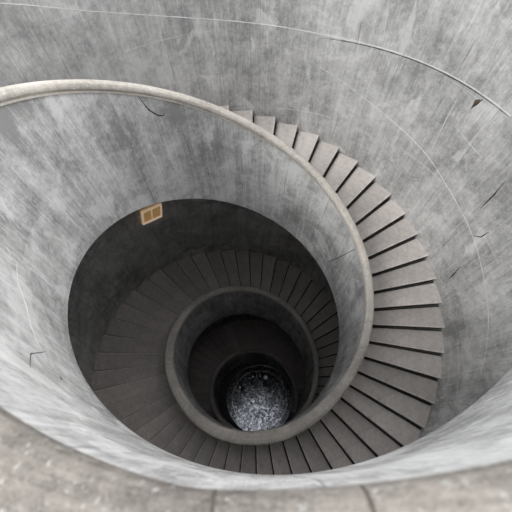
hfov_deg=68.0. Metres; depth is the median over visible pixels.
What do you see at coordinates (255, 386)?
disc
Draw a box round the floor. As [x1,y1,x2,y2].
[220,363,297,429]
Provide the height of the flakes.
0.017 m
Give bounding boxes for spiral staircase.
[0,79,511,511]
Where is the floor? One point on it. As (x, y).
(224, 388)
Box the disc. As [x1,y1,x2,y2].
[226,365,292,430]
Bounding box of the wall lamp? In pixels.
[140,203,161,225]
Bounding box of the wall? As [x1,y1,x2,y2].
[0,0,511,439]
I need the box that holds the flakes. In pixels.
[240,387,282,430]
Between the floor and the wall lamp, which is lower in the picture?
the floor
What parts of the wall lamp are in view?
pane, frame, frame, pane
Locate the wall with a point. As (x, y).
(418, 93)
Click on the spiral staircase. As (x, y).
(152, 432)

